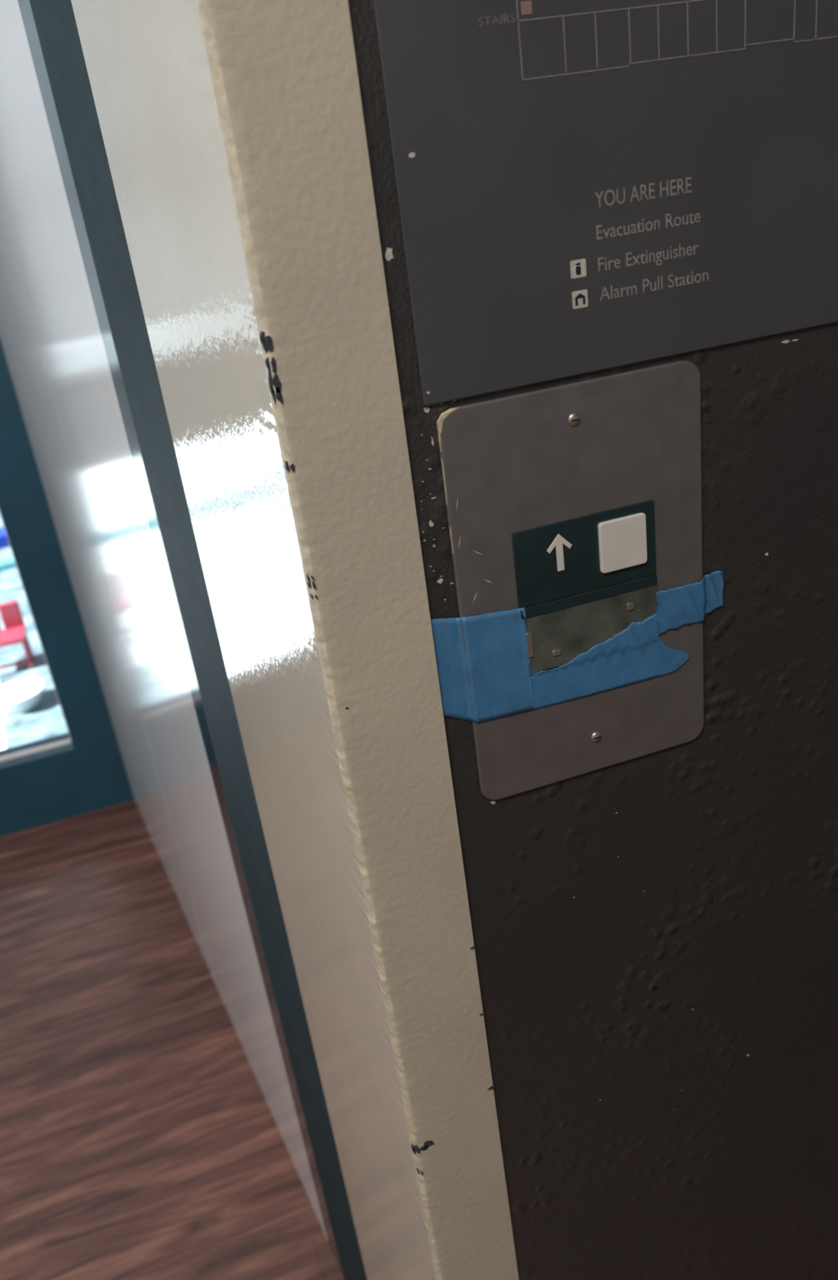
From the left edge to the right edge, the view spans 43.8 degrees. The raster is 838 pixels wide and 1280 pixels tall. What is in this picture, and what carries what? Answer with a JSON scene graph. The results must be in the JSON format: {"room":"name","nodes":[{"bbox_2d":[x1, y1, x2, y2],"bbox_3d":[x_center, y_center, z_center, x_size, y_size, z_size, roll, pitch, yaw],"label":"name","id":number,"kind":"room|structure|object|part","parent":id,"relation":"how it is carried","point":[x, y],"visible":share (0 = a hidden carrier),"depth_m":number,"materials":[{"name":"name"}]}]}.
{"room":"elevator lobby","nodes":[
{"label":"elevator lobby","id":0,"kind":"room"},
{"bbox_2d":[0,339,134,836],"bbox_3d":[-1.541,-0.605,1.746,1.618,2.550,0.090,-15,26,-14],"label":"wall","id":1,"kind":"structure","parent":0,"point":[86,774],"depth_m":2.27,"materials":[{"name":"teal paint"}]},
{"bbox_2d":[0,513,71,761],"bbox_3d":[-1.539,-0.588,1.748,1.314,2.182,0.016,-15,26,-14],"label":"window","id":2,"kind":"structure","parent":1,"relation":"in","point":[66,741],"depth_m":2.33,"materials":[{"name":"clear glass"}]},
{"bbox_2d":[0,0,328,1242],"bbox_3d":[-0.501,-0.579,1.387,0.120,2.550,1.277,-18,27,-20],"label":"wall","id":3,"kind":"structure","parent":0,"point":[51,337],"depth_m":1.29,"materials":[{"name":"white paint"}]},
{"bbox_2d":[17,0,344,1278],"bbox_3d":[-0.245,-0.344,0.818,0.050,2.550,0.054,-18,27,-20],"label":"trim","id":4,"kind":"structure","parent":3,"relation":"attached to","point":[24,6],"depth_m":0.93,"materials":[{"name":"white paint"}]},
{"bbox_2d":[29,0,367,1279],"bbox_3d":[-0.201,-0.310,0.733,0.050,2.550,0.150,-18,27,-20],"label":"trim","id":5,"kind":"structure","parent":3,"relation":"attached to","point":[55,21],"depth_m":0.83,"materials":[{"name":"metal"}]},
{"bbox_2d":[0,800,344,1279],"bbox_3d":[0.556,1.026,0.752,4.300,0.050,4.440,-15,26,-14],"label":"floor","id":6,"kind":"structure","parent":0,"point":[141,1139],"depth_m":1.65,"materials":[{"name":"brown wood"}]},
{"bbox_2d":[347,0,837,1279],"bbox_3d":[1.118,-0.526,0.798,2.464,2.550,0.120,-15,26,-14],"label":"wall","id":7,"kind":"structure","parent":0,"point":[655,935],"depth_m":0.68,"materials":[{"name":"paint"}]},
{"bbox_2d":[71,0,519,1279],"bbox_3d":[-0.104,-0.240,0.558,0.064,2.550,0.274,-18,27,-20],"label":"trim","id":8,"kind":"structure","parent":7,"relation":"attached to","point":[233,131],"depth_m":0.56,"materials":[{"name":"beige paint"}]},
{"bbox_2d":[436,360,704,799],"bbox_3d":[0.091,-0.025,0.568,0.146,0.229,0.007,-15,26,-14],"label":"panel","id":9,"kind":"object","parent":7,"relation":"attached to","point":[573,505],"visible":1,"depth_m":0.55,"materials":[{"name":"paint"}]},
{"bbox_2d":[431,570,724,723],"bbox_3d":[0.094,0.000,0.580,0.176,0.070,0.005,-15,26,-14],"label":"tape","id":10,"kind":"object","parent":9,"relation":"attached to","point":[503,684],"visible":1,"depth_m":0.58,"materials":[{"name":"blue plastic"}]},
{"bbox_2d":[520,574,657,673],"bbox_3d":[0.095,-0.008,0.576,0.082,0.040,0.002,-15,26,-14],"label":"switch","id":11,"kind":"object","parent":9,"relation":"attached to","point":[566,618],"depth_m":0.57,"materials":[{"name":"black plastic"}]},
{"bbox_2d":[373,0,837,405],"bbox_3d":[0.193,-0.324,0.480,0.452,0.348,0.003,-15,26,-14],"label":"sign","id":12,"kind":"object","parent":7,"relation":"attached to","point":[583,186],"visible":1,"depth_m":0.49,"materials":[{"name":"grey plastic"}]},
{"label":"outside","id":13,"kind":"structure","parent":0,"visible":0},
{"bbox_2d":[0,705,6,750],"bbox_3d":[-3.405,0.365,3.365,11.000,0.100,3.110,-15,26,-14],"label":"pavement","id":14,"kind":"structure","parent":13,"point":[2,741],"depth_m":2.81,"materials":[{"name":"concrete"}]},
{"bbox_2d":[0,557,16,571],"bbox_3d":[-2.793,0.019,3.748,8.500,0.040,0.050,-15,26,-14],"label":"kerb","id":15,"kind":"object","parent":14,"relation":"on","point":[6,564],"depth_m":4.03,"materials":[{"name":"white concrete"}]},
{"bbox_2d":[0,515,67,747],"bbox_3d":[0.046,-0.573,4.193,3.660,0.006,3.040,-15,26,-14],"label":"paving strip","id":16,"kind":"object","parent":14,"relation":"on","point":[46,720],"depth_m":3.12,"materials":[{"name":"white concrete"}]},
{"bbox_2d":[0,526,9,548],"bbox_3d":[-1.769,-0.413,4.316,0.165,0.059,0.120,-15,26,-14],"label":"storage box","id":17,"kind":"object","parent":16,"relation":"on","point":[4,542],"visible":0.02,"depth_m":4.29,"materials":[{"name":"blue plastic"}]},
{"bbox_2d":[0,600,34,669],"bbox_3d":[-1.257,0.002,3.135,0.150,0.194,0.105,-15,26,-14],"label":"chair","id":18,"kind":"object","parent":16,"relation":"on","point":[15,632],"visible":1,"depth_m":3.14,"materials":[{"name":"red plastic"}]},
{"bbox_3d":[-1.278,-0.065,3.150,0.150,0.080,0.015,-15,26,-14],"label":"backrest","id":19,"kind":"part","parent":18,"relation":"part of","materials":[{"name":"red plastic"}]},
{"bbox_3d":[-1.257,-0.003,3.130,0.150,0.020,0.100,-15,26,-14],"label":"seat","id":20,"kind":"part","parent":18,"relation":"part of","materials":[{"name":"red plastic"}]},
{"bbox_3d":[-1.235,0.078,3.130,0.142,0.010,0.007,-15,26,-14],"label":"rail","id":21,"kind":"part","parent":18,"relation":"part of","materials":[{"name":"red plastic"}]},
{"bbox_3d":[-1.177,0.042,3.139,0.012,0.099,0.012,-15,26,-14],"label":"leg","id":22,"kind":"part","parent":18,"relation":"part of","materials":[{"name":"red plastic"}]},
{"bbox_3d":[-1.199,0.016,3.200,0.012,0.099,0.012,-15,26,-14],"label":"leg","id":23,"kind":"part","parent":18,"relation":"part of","materials":[{"name":"red plastic"}]},
{"bbox_2d":[0,677,45,714],"bbox_3d":[-1.113,0.162,2.920,0.144,0.054,0.144,-15,26,-14],"label":"tub","id":24,"kind":"object","parent":16,"relation":"on","point":[19,696],"visible":1,"depth_m":2.93,"materials":[{"name":"white plastic"}]}
]}

